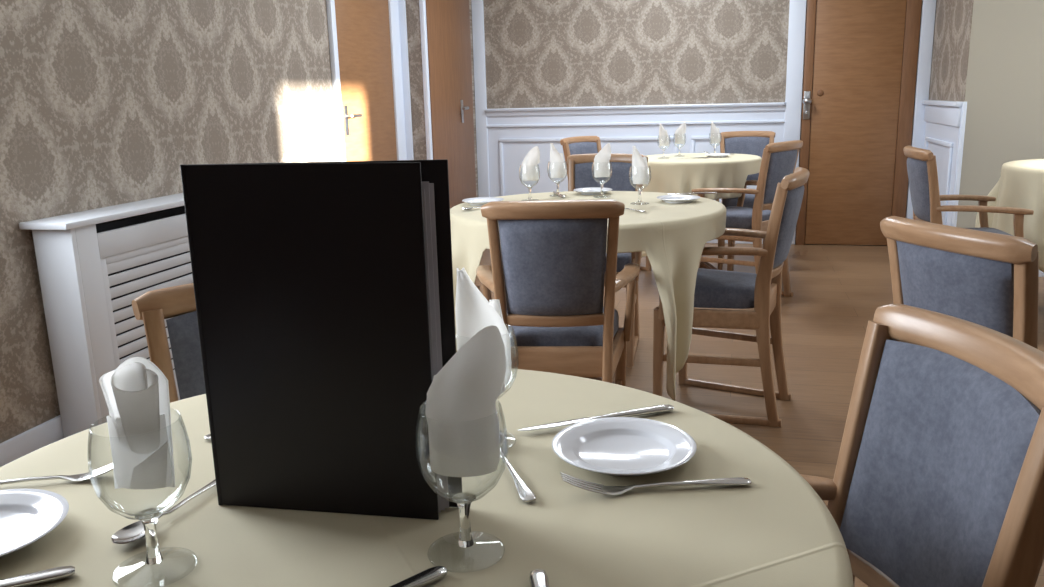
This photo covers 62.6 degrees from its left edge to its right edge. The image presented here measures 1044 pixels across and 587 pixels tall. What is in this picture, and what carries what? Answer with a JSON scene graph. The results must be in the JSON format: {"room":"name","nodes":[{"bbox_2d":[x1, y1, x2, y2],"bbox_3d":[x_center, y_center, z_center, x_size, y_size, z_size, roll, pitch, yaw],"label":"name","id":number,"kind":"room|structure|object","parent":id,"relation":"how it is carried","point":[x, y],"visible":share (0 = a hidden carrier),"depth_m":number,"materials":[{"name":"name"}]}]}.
{"room":"restaurant dining room","nodes":[
{"label":"restaurant dining room","id":0,"kind":"room"},
{"bbox_2d":[0,0,337,442],"bbox_3d":[-1.824,-0.525,2.149,0.120,2.450,7.820,2,13,14],"label":"wall","id":1,"kind":"structure","parent":0,"point":[103,103],"depth_m":3.21,"materials":[{"name":"paper"}]},
{"bbox_2d":[0,415,63,466],"bbox_3d":[-1.848,0.724,1.921,0.018,0.120,6.820,2,13,14],"label":"baseboard","id":2,"kind":"structure","parent":1,"relation":"attached to","point":[50,431],"depth_m":2.82,"materials":[{"name":"white paint"}]},
{"bbox_2d":[326,0,345,161],"bbox_3d":[-1.050,-1.003,4.917,0.030,2.100,0.055,2,13,14],"label":"trim","id":3,"kind":"structure","parent":1,"relation":"attached to","point":[330,4],"depth_m":4.85,"materials":[{"name":"white paint"}]},
{"bbox_2d":[334,0,396,160],"bbox_3d":[-0.930,-1.074,5.330,0.081,2.034,0.815,2,13,14],"label":"door","id":4,"kind":"structure","parent":1,"relation":"in","point":[362,26],"depth_m":5.26,"materials":[{"name":"brown wood"}]},
{"bbox_2d":[388,0,406,159],"bbox_3d":[-0.833,-1.380,5.748,0.030,2.450,0.158,2,13,14],"label":"trim","id":5,"kind":"structure","parent":1,"relation":"attached to","point":[393,6],"depth_m":5.71,"materials":[{"name":"white paint"}]},
{"bbox_2d":[405,0,477,197],"bbox_3d":[-0.659,-1.523,6.350,0.310,2.450,1.123,2,13,14],"label":"wall","id":6,"kind":"structure","parent":0,"point":[412,6],"depth_m":5.81,"materials":[{"name":"paper"}]},
{"bbox_2d":[398,0,413,159],"bbox_3d":[-0.792,-1.395,5.808,0.071,2.450,0.022,2,13,14],"label":"trim","id":7,"kind":"structure","parent":6,"relation":"attached to","point":[401,3],"depth_m":5.78,"materials":[{"name":"white paint"}]},
{"bbox_2d":[419,0,432,159],"bbox_3d":[-0.644,-1.394,5.789,0.032,2.450,0.048,2,13,14],"label":"trim","id":8,"kind":"structure","parent":6,"relation":"attached to","point":[422,3],"depth_m":5.76,"materials":[{"name":"white paint"}]},
{"bbox_2d":[425,0,475,208],"bbox_3d":[-0.477,-1.311,6.310,0.076,2.034,0.960,2,13,14],"label":"door","id":9,"kind":"structure","parent":6,"relation":"in","point":[448,21],"depth_m":6.28,"materials":[{"name":"brown wood"}]},
{"bbox_2d":[483,0,921,245],"bbox_3d":[2.192,-1.578,6.271,5.880,2.450,0.120,2,13,14],"label":"wall","id":10,"kind":"structure","parent":0,"point":[539,53],"depth_m":6.49,"materials":[{"name":"paper"}]},
{"bbox_2d":[471,0,489,196],"bbox_3d":[-0.331,-1.639,6.819,0.093,2.450,0.028,2,13,14],"label":"trim","id":11,"kind":"structure","parent":10,"relation":"attached to","point":[477,5],"depth_m":6.82,"materials":[{"name":"white paint"}]},
{"bbox_2d":[499,136,710,195],"bbox_3d":[0.842,-0.915,6.686,2.100,0.600,0.016,2,13,14],"label":"trim","id":12,"kind":"structure","parent":10,"relation":"attached to","point":[693,138],"depth_m":6.75,"materials":[{"name":"white paint"}]},
{"bbox_2d":[487,123,783,243],"bbox_3d":[0.798,-0.899,6.711,2.385,1.000,0.022,2,13,14],"label":"wainscoting","id":13,"kind":"structure","parent":10,"relation":"attached to","point":[514,153],"depth_m":6.77,"materials":[{"name":"white paint"}]},
{"bbox_2d":[485,102,785,127],"bbox_3d":[0.833,-1.361,6.574,2.300,0.150,0.056,2,13,14],"label":"trim","id":14,"kind":"structure","parent":10,"relation":"attached to","point":[774,112],"depth_m":6.56,"materials":[{"name":"white paint"}]},
{"bbox_2d":[784,0,806,244],"bbox_3d":[1.983,-1.567,6.248,0.115,2.450,0.030,2,13,14],"label":"trim","id":15,"kind":"structure","parent":10,"relation":"attached to","point":[797,8],"depth_m":6.22,"materials":[{"name":"white paint"}]},
{"bbox_2d":[796,0,921,244],"bbox_3d":[2.403,-1.355,6.150,0.759,2.060,0.108,2,13,14],"label":"door","id":16,"kind":"structure","parent":10,"relation":"in","point":[861,56],"depth_m":6.19,"materials":[{"name":"brown wood"}]},
{"bbox_2d":[906,0,936,218],"bbox_3d":[2.824,-1.540,6.040,0.089,2.450,0.030,2,13,14],"label":"trim","id":17,"kind":"structure","parent":10,"relation":"attached to","point":[928,10],"depth_m":6.03,"materials":[{"name":"white paint"}]},
{"bbox_2d":[475,243,1043,586],"bbox_3d":[1.138,0.688,2.279,6.240,0.120,9.543,2,13,14],"label":"floor","id":18,"kind":"structure","parent":0,"point":[837,290],"depth_m":3.88,"materials":[{"name":"brown wood"}]},
{"bbox_2d":[19,193,192,437],"bbox_3d":[-1.389,0.037,3.352,0.182,0.792,1.110,2,13,14],"label":"radiator cover","id":19,"kind":"object","parent":18,"relation":"on","point":[92,264],"visible":0.37,"depth_m":2.91,"materials":[{"name":"white wood"}]},
{"bbox_2d":[19,193,183,229],"bbox_3d":[-1.399,-0.338,3.266,0.182,0.022,1.110,2,13,14],"label":"shelf","id":20,"kind":"object","parent":19,"relation":"attached to","point":[88,219],"depth_m":2.95,"materials":[{"name":"white wood"}]},
{"bbox_2d":[100,236,192,376],"bbox_3d":[-1.322,0.045,3.337,0.012,0.520,0.820,2,13,14],"label":"grille","id":21,"kind":"object","parent":19,"relation":"attached to","point":[120,259],"depth_m":3.06,"materials":[{"name":"white wood"}]},
{"bbox_2d":[132,283,205,402],"bbox_3d":[-0.324,0.441,1.297,0.513,0.882,0.481,-7,14,-24],"label":"dining chair","id":22,"kind":"object","parent":18,"relation":"on","point":[176,303],"visible":0.06,"depth_m":1.31,"materials":[{"name":"brown wood"}]},
{"bbox_2d":[476,199,639,385],"bbox_3d":[0.105,0.135,2.574,0.513,0.882,0.481,0,13,4],"label":"dining chair","id":23,"kind":"object","parent":18,"relation":"on","point":[548,257],"visible":0.78,"depth_m":2.36,"materials":[{"name":"brown wood"}]},
{"bbox_2d":[583,377,614,383],"bbox_3d":[0.236,0.054,3.168,0.956,0.752,0.956,2,13,14],"label":"round table","id":24,"kind":"object","parent":18,"relation":"on","point":[594,378],"visible":0.1,"depth_m":3.19,"materials":[{"name":"brown wood"}]},
{"bbox_2d":[450,191,725,400],"bbox_3d":[0.233,-0.042,3.145,0.988,0.561,0.989,2,13,14],"label":"tablecloth","id":25,"kind":"object","parent":24,"relation":"on","point":[673,237],"visible":0.51,"depth_m":2.75,"materials":[{"name":"beige fabric"}]},
{"bbox_2d":[462,207,480,209],"bbox_3d":[-0.145,-0.309,3.072,0.031,0.008,0.179,11,18,43],"label":"spoon","id":26,"kind":"object","parent":25,"relation":"on","point":[467,208],"visible":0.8,"depth_m":3.04,"materials":[{"name":"silver metal"}]},
{"bbox_2d":[462,197,503,205],"bbox_3d":[-0.145,-0.341,3.195,0.157,0.017,0.157,2,13,14],"label":"plate","id":27,"kind":"object","parent":25,"relation":"on","point":[479,201],"visible":0.76,"depth_m":3.23,"materials":[{"name":"white ceramic"}]},
{"bbox_2d":[524,178,539,199],"bbox_3d":[0.029,-0.417,3.243,0.079,0.135,0.079,2,13,14],"label":"wine glass","id":28,"kind":"object","parent":25,"relation":"on","point":[529,188],"visible":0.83,"depth_m":3.25,"materials":[{"name":"white"}]},
{"bbox_2d":[522,146,539,180],"bbox_3d":[0.034,-0.488,3.231,0.070,0.131,0.037,-3,13,-6],"label":"napkin","id":29,"kind":"object","parent":28,"relation":"in","point":[529,164],"visible":1,"depth_m":3.22,"materials":[{"name":"white fabric"}]},
{"bbox_2d":[547,169,564,194],"bbox_3d":[0.140,-0.452,3.380,0.079,0.135,0.079,2,13,14],"label":"wine glass","id":30,"kind":"object","parent":25,"relation":"on","point":[557,183],"visible":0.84,"depth_m":3.39,"materials":[{"name":"white"}]},
{"bbox_2d":[550,143,565,177],"bbox_3d":[0.139,-0.521,3.364,0.061,0.135,0.030,2,13,16],"label":"napkin","id":31,"kind":"object","parent":30,"relation":"in","point":[557,164],"visible":1,"depth_m":3.36,"materials":[{"name":"white fabric"}]},
{"bbox_2d":[573,187,611,194],"bbox_3d":[0.284,-0.409,3.441,0.157,0.017,0.157,2,13,14],"label":"plate","id":32,"kind":"object","parent":25,"relation":"on","point":[591,190],"visible":0.94,"depth_m":3.46,"materials":[{"name":"white ceramic"}]},
{"bbox_2d":[596,183,604,195],"bbox_3d":[0.308,-0.440,3.311,0.079,0.135,0.079,2,13,14],"label":"wine glass","id":33,"kind":"object","parent":25,"relation":"on","point":[601,184],"visible":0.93,"depth_m":3.32,"materials":[{"name":"white"}]},
{"bbox_2d":[594,143,610,177],"bbox_3d":[0.312,-0.511,3.300,0.070,0.131,0.037,-6,14,-20],"label":"napkin","id":34,"kind":"object","parent":33,"relation":"in","point":[601,160],"visible":1,"depth_m":3.29,"materials":[{"name":"white fabric"}]},
{"bbox_2d":[632,189,642,202],"bbox_3d":[0.422,-0.388,3.073,0.079,0.135,0.079,2,13,14],"label":"wine glass","id":35,"kind":"object","parent":25,"relation":"on","point":[639,190],"visible":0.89,"depth_m":3.08,"materials":[{"name":"white"}]},
{"bbox_2d":[632,146,648,183],"bbox_3d":[0.421,-0.458,3.057,0.061,0.135,0.030,3,14,19],"label":"napkin","id":36,"kind":"object","parent":35,"relation":"in","point":[640,170],"visible":1,"depth_m":3.05,"materials":[{"name":"white fabric"}]},
{"bbox_2d":[657,195,699,202],"bbox_3d":[0.568,-0.342,3.120,0.157,0.017,0.157,2,13,14],"label":"plate","id":37,"kind":"object","parent":25,"relation":"on","point":[667,198],"visible":1,"depth_m":3.14,"materials":[{"name":"white ceramic"}]},
{"bbox_2d":[672,192,716,193],"bbox_3d":[0.653,-0.387,3.323,0.205,0.008,0.015,-2,13,-4],"label":"knife","id":38,"kind":"object","parent":25,"relation":"on","point":[692,192],"visible":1,"depth_m":3.32,"materials":[{"name":"silver metal"}]},
{"bbox_2d":[560,136,650,270],"bbox_3d":[0.530,-0.575,5.612,0.481,0.882,0.513,11,18,43],"label":"dining chair","id":39,"kind":"object","parent":18,"relation":"on","point":[578,144],"visible":0.16,"depth_m":5.66,"materials":[{"name":"brown wood"}]},
{"bbox_2d":[567,153,647,366],"bbox_3d":[0.342,-0.174,3.889,0.513,0.882,0.481,3,14,18],"label":"dining chair","id":40,"kind":"object","parent":18,"relation":"on","point":[580,166],"visible":0.27,"depth_m":3.96,"materials":[{"name":"brown wood"}]},
{"bbox_2d":[699,261,718,269],"bbox_3d":[1.067,-0.457,5.295,0.736,0.752,0.736,2,13,14],"label":"round table","id":41,"kind":"object","parent":18,"relation":"on","point":[706,265],"visible":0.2,"depth_m":5.29,"materials":[{"name":"brown wood"}]},
{"bbox_2d":[641,153,761,257],"bbox_3d":[1.066,-0.500,5.285,0.768,0.671,0.768,-11,16,-35],"label":"tablecloth","id":42,"kind":"object","parent":41,"relation":"on","point":[670,174],"visible":0.63,"depth_m":4.90,"materials":[{"name":"beige fabric"}]},
{"bbox_2d":[704,153,730,157],"bbox_3d":[1.178,-0.832,5.178,0.157,0.017,0.157,2,13,14],"label":"plate","id":43,"kind":"object","parent":42,"relation":"on","point":[713,155],"visible":0.97,"depth_m":5.15,"materials":[{"name":"white ceramic"}]},
{"bbox_3d":[0.856,-0.885,5.183,0.079,0.135,0.079,2,13,14],"label":"wine glass","id":44,"kind":"object","parent":42,"relation":"on","visible":0},
{"bbox_2d":[659,124,668,145],"bbox_3d":[0.855,-0.955,5.167,0.061,0.135,0.030,-2,13,-2],"label":"napkin","id":45,"kind":"object","parent":44,"relation":"in","point":[663,135],"visible":1,"depth_m":5.16,"materials":[{"name":"white fabric"}]},
{"bbox_3d":[1.196,-0.926,5.320,0.079,0.135,0.079,2,13,14],"label":"wine glass","id":46,"kind":"object","parent":42,"relation":"on","visible":0},
{"bbox_2d":[710,121,720,143],"bbox_3d":[1.195,-0.995,5.304,0.061,0.135,0.030,5,14,25],"label":"napkin","id":47,"kind":"object","parent":46,"relation":"in","point":[715,133],"visible":1,"depth_m":5.30,"materials":[{"name":"white fabric"}]},
{"bbox_3d":[0.973,-0.917,5.305,0.079,0.135,0.079,2,13,14],"label":"wine glass","id":48,"kind":"object","parent":42,"relation":"on","visible":0},
{"bbox_2d":[675,123,685,143],"bbox_3d":[0.978,-0.987,5.293,0.070,0.131,0.037,-3,13,-6],"label":"napkin","id":49,"kind":"object","parent":48,"relation":"in","point":[680,132],"visible":1,"depth_m":5.28,"materials":[{"name":"white fabric"}]},
{"bbox_2d":[653,167,809,426],"bbox_3d":[0.766,-0.006,3.114,0.481,0.882,0.513,4,14,23],"label":"dining chair","id":50,"kind":"object","parent":18,"relation":"on","point":[761,291],"visible":0.8,"depth_m":2.98,"materials":[{"name":"brown wood"}]},
{"bbox_2d":[715,131,775,269],"bbox_3d":[1.507,-0.625,5.719,0.513,0.882,0.481,0,13,7],"label":"dining chair","id":51,"kind":"object","parent":18,"relation":"on","point":[736,142],"visible":0.17,"depth_m":5.81,"materials":[{"name":"brown wood"}]},
{"bbox_2d":[692,140,802,296],"bbox_3d":[1.277,-0.411,4.816,0.481,0.882,0.513,11,18,42],"label":"dining chair","id":52,"kind":"object","parent":18,"relation":"on","point":[779,159],"visible":0.62,"depth_m":4.63,"materials":[{"name":"brown wood"}]},
{"bbox_2d":[800,303,1043,586],"bbox_3d":[0.323,0.484,1.036,0.481,0.882,0.513,-3,13,-6],"label":"dining chair","id":53,"kind":"object","parent":18,"relation":"on","point":[938,480],"visible":0.77,"depth_m":0.99,"materials":[{"name":"blue fabric"}]},
{"bbox_2d":[880,216,1038,348],"bbox_3d":[1.050,0.273,1.872,0.481,0.882,0.513,-6,14,-18],"label":"dining chair","id":54,"kind":"object","parent":18,"relation":"on","point":[990,280],"visible":0.31,"depth_m":1.66,"materials":[{"name":"brown wood"}]},
{"bbox_2d":[903,145,1033,236],"bbox_3d":[1.999,-0.233,3.963,0.481,0.882,0.513,1,13,10],"label":"dining chair","id":55,"kind":"object","parent":18,"relation":"on","point":[926,198],"visible":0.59,"depth_m":3.81,"materials":[{"name":"brown wood"}]},
{"bbox_3d":[-0.145,0.577,0.940,0.876,0.752,0.876,2,13,14],"label":"round table","id":56,"kind":"object","parent":18,"relation":"on","visible":0},
{"bbox_2d":[0,369,853,586],"bbox_3d":[-0.149,0.421,0.903,0.908,0.437,0.910,-2,13,-1],"label":"tablecloth","id":57,"kind":"object","parent":56,"relation":"on","point":[775,530],"visible":0.53,"depth_m":0.80,"materials":[{"name":"beige fabric"}]},
{"bbox_2d":[0,489,68,557],"bbox_3d":[-0.504,0.222,0.791,0.157,0.017,0.157,2,13,14],"label":"plate","id":58,"kind":"object","parent":57,"relation":"on","point":[27,516],"visible":1,"depth_m":0.82,"materials":[{"name":"white ceramic"}]},
{"bbox_2d":[0,565,74,586],"bbox_3d":[-0.474,0.248,0.691,0.205,0.008,0.015,-8,14,-25],"label":"knife","id":59,"kind":"object","parent":57,"relation":"on","point":[56,573],"visible":1,"depth_m":0.72,"materials":[{"name":"silver metal"}]},
{"bbox_2d":[0,463,112,484],"bbox_3d":[-0.516,0.191,0.912,0.194,0.021,0.021,-4,13,-10],"label":"fork","id":60,"kind":"object","parent":57,"relation":"on","point":[84,476],"visible":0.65,"depth_m":0.92,"materials":[{"name":"silver metal"}]},
{"bbox_2d":[87,412,192,564],"bbox_3d":[-0.317,0.172,0.725,0.079,0.135,0.079,2,13,14],"label":"wine glass","id":61,"kind":"object","parent":57,"relation":"on","point":[148,517],"visible":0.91,"depth_m":0.73,"materials":[{"name":"clear glass"}]},
{"bbox_2d":[99,357,174,488],"bbox_3d":[-0.318,0.110,0.711,0.053,0.110,0.033,-1,13,0],"label":"napkin","id":62,"kind":"object","parent":61,"relation":"in","point":[136,393],"visible":1,"depth_m":0.70,"materials":[{"name":"white fabric"}]},
{"bbox_2d":[87,412,191,518],"bbox_3d":[-0.318,0.146,0.719,0.079,0.084,0.079,2,13,14],"label":"bowl","id":63,"kind":"object","parent":61,"relation":"on","point":[151,513],"depth_m":0.73,"materials":[{"name":"clear glass"}]},
{"bbox_2d":[111,479,215,543],"bbox_3d":[-0.335,0.207,0.852,0.031,0.008,0.179,3,14,19],"label":"spoon","id":64,"kind":"object","parent":57,"relation":"on","point":[133,532],"visible":0.72,"depth_m":0.80,"materials":[{"name":"silver metal"}]},
{"bbox_2d":[204,434,210,439],"bbox_3d":[-0.303,0.147,1.077,0.194,0.021,0.021,-12,17,-40],"label":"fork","id":65,"kind":"object","parent":57,"relation":"on","point":[207,437],"visible":0.06,"depth_m":1.02,"materials":[{"name":"silver metal"}]},
{"bbox_2d":[180,159,461,519],"bbox_3d":[-0.184,0.046,0.809,0.244,0.336,0.032,1,13,11],"label":"menu","id":66,"kind":"object","parent":57,"relation":"on","point":[324,291],"visible":0.91,"depth_m":0.79,"materials":[{"name":"black leather"}]},
{"bbox_2d":[390,566,446,586],"bbox_3d":[-0.141,0.248,0.655,0.205,0.008,0.015,-13,17,-40],"label":"knife","id":67,"kind":"object","parent":57,"relation":"on","point":[432,574],"visible":1,"depth_m":0.70,"materials":[{"name":"silver metal"}]},
{"bbox_2d":[415,405,505,571],"bbox_3d":[-0.051,0.161,0.739,0.079,0.135,0.079,2,13,14],"label":"wine glass","id":68,"kind":"object","parent":57,"relation":"on","point":[464,500],"visible":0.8,"depth_m":0.74,"materials":[{"name":"clear glass"}]},
{"bbox_2d":[415,405,505,502],"bbox_3d":[-0.051,0.136,0.733,0.079,0.084,0.079,2,13,14],"label":"bowl","id":69,"kind":"object","parent":68,"relation":"on","point":[464,497],"depth_m":0.74,"materials":[{"name":"clear glass"}]},
{"bbox_2d":[425,325,505,476],"bbox_3d":[-0.046,0.091,0.728,0.070,0.131,0.037,-5,13,-13],"label":"napkin","id":70,"kind":"object","parent":68,"relation":"in","point":[461,412],"visible":1,"depth_m":0.72,"materials":[{"name":"white fabric"}]},
{"bbox_2d":[500,432,535,501],"bbox_3d":[-0.016,0.182,0.923,0.031,0.008,0.179,-5,13,-15],"label":"spoon","id":71,"kind":"object","parent":57,"relation":"on","point":[525,493],"visible":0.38,"depth_m":0.87,"materials":[{"name":"silver metal"}]},
{"bbox_2d":[529,569,548,586],"bbox_3d":[0.019,0.253,0.614,0.015,0.008,0.205,-2,13,-3],"label":"knife","id":72,"kind":"object","parent":57,"relation":"on","point":[538,577],"visible":1,"depth_m":0.70,"materials":[{"name":"silver metal"}]},
{"bbox_2d":[518,405,673,430],"bbox_3d":[0.092,0.152,1.043,0.205,0.008,0.015,-6,14,-19],"label":"knife","id":73,"kind":"object","parent":57,"relation":"on","point":[659,408],"visible":0.87,"depth_m":1.05,"materials":[{"name":"silver metal"}]},
{"bbox_2d":[552,417,696,475],"bbox_3d":[0.111,0.171,0.942,0.157,0.017,0.157,2,13,14],"label":"plate","id":74,"kind":"object","parent":57,"relation":"on","point":[616,446],"visible":1,"depth_m":0.95,"materials":[{"name":"white ceramic"}]},
{"bbox_2d":[560,472,751,494],"bbox_3d":[0.135,0.186,0.861,0.194,0.021,0.021,-3,13,-5],"label":"fork","id":75,"kind":"object","parent":57,"relation":"on","point":[589,486],"visible":1,"depth_m":0.86,"materials":[{"name":"silver metal"}]},
{"bbox_3d":[-0.043,0.106,0.978,0.079,0.135,0.079,2,13,14],"label":"wine glass","id":76,"kind":"object","parent":57,"relation":"on","visible":0},
{"bbox_2d":[455,268,511,384],"bbox_3d":[-0.043,0.037,0.962,0.061,0.135,0.030,-1,13,0],"label":"napkin","id":77,"kind":"object","parent":76,"relation":"in","point":[473,311],"visible":0.57,"depth_m":0.95,"materials":[{"name":"white fabric"}]},
{"bbox_3d":[2.806,-0.241,4.164,0.876,0.752,0.876,2,13,14],"label":"round table","id":78,"kind":"object","parent":18,"relation":"on","visible":0},
{"bbox_2d":[975,159,1043,272],"bbox_3d":[2.805,-0.274,4.156,0.908,0.691,0.908,-2,13,-2],"label":"tablecloth","id":79,"kind":"object","parent":78,"relation":"on","point":[1020,184],"visible":0.69,"depth_m":4.06,"materials":[{"name":"beige fabric"}]},
{"bbox_2d":[929,0,973,101],"bbox_3d":[2.795,-1.426,5.546,0.094,2.450,1.028,2,13,14],"label":"wall","id":80,"kind":"structure","parent":0,"point":[953,18],"depth_m":5.47,"materials":[{"name":"paper"}]},
{"bbox_2d":[922,100,962,225],"bbox_3d":[2.741,-0.743,5.705,0.046,1.050,1.000,2,13,14],"label":"trim","id":81,"kind":"structure","parent":80,"relation":"attached to","point":[942,119],"depth_m":5.47,"materials":[{"name":"white paint"}]},
{"bbox_2d":[952,102,966,226],"bbox_3d":[2.647,-0.630,5.226,0.024,1.050,0.024,2,13,14],"label":"trim","id":82,"kind":"structure","parent":80,"relation":"attached to","point":[964,104],"depth_m":5.17,"materials":[{"name":"white paint"}]},
{"bbox_2d":[956,0,1043,227],"bbox_3d":[3.830,-1.393,5.290,2.220,2.450,1.030,2,13,14],"label":"wall","id":83,"kind":"structure","parent":0,"point":[1004,95],"depth_m":5.05,"materials":[{"name":"beige paint"}]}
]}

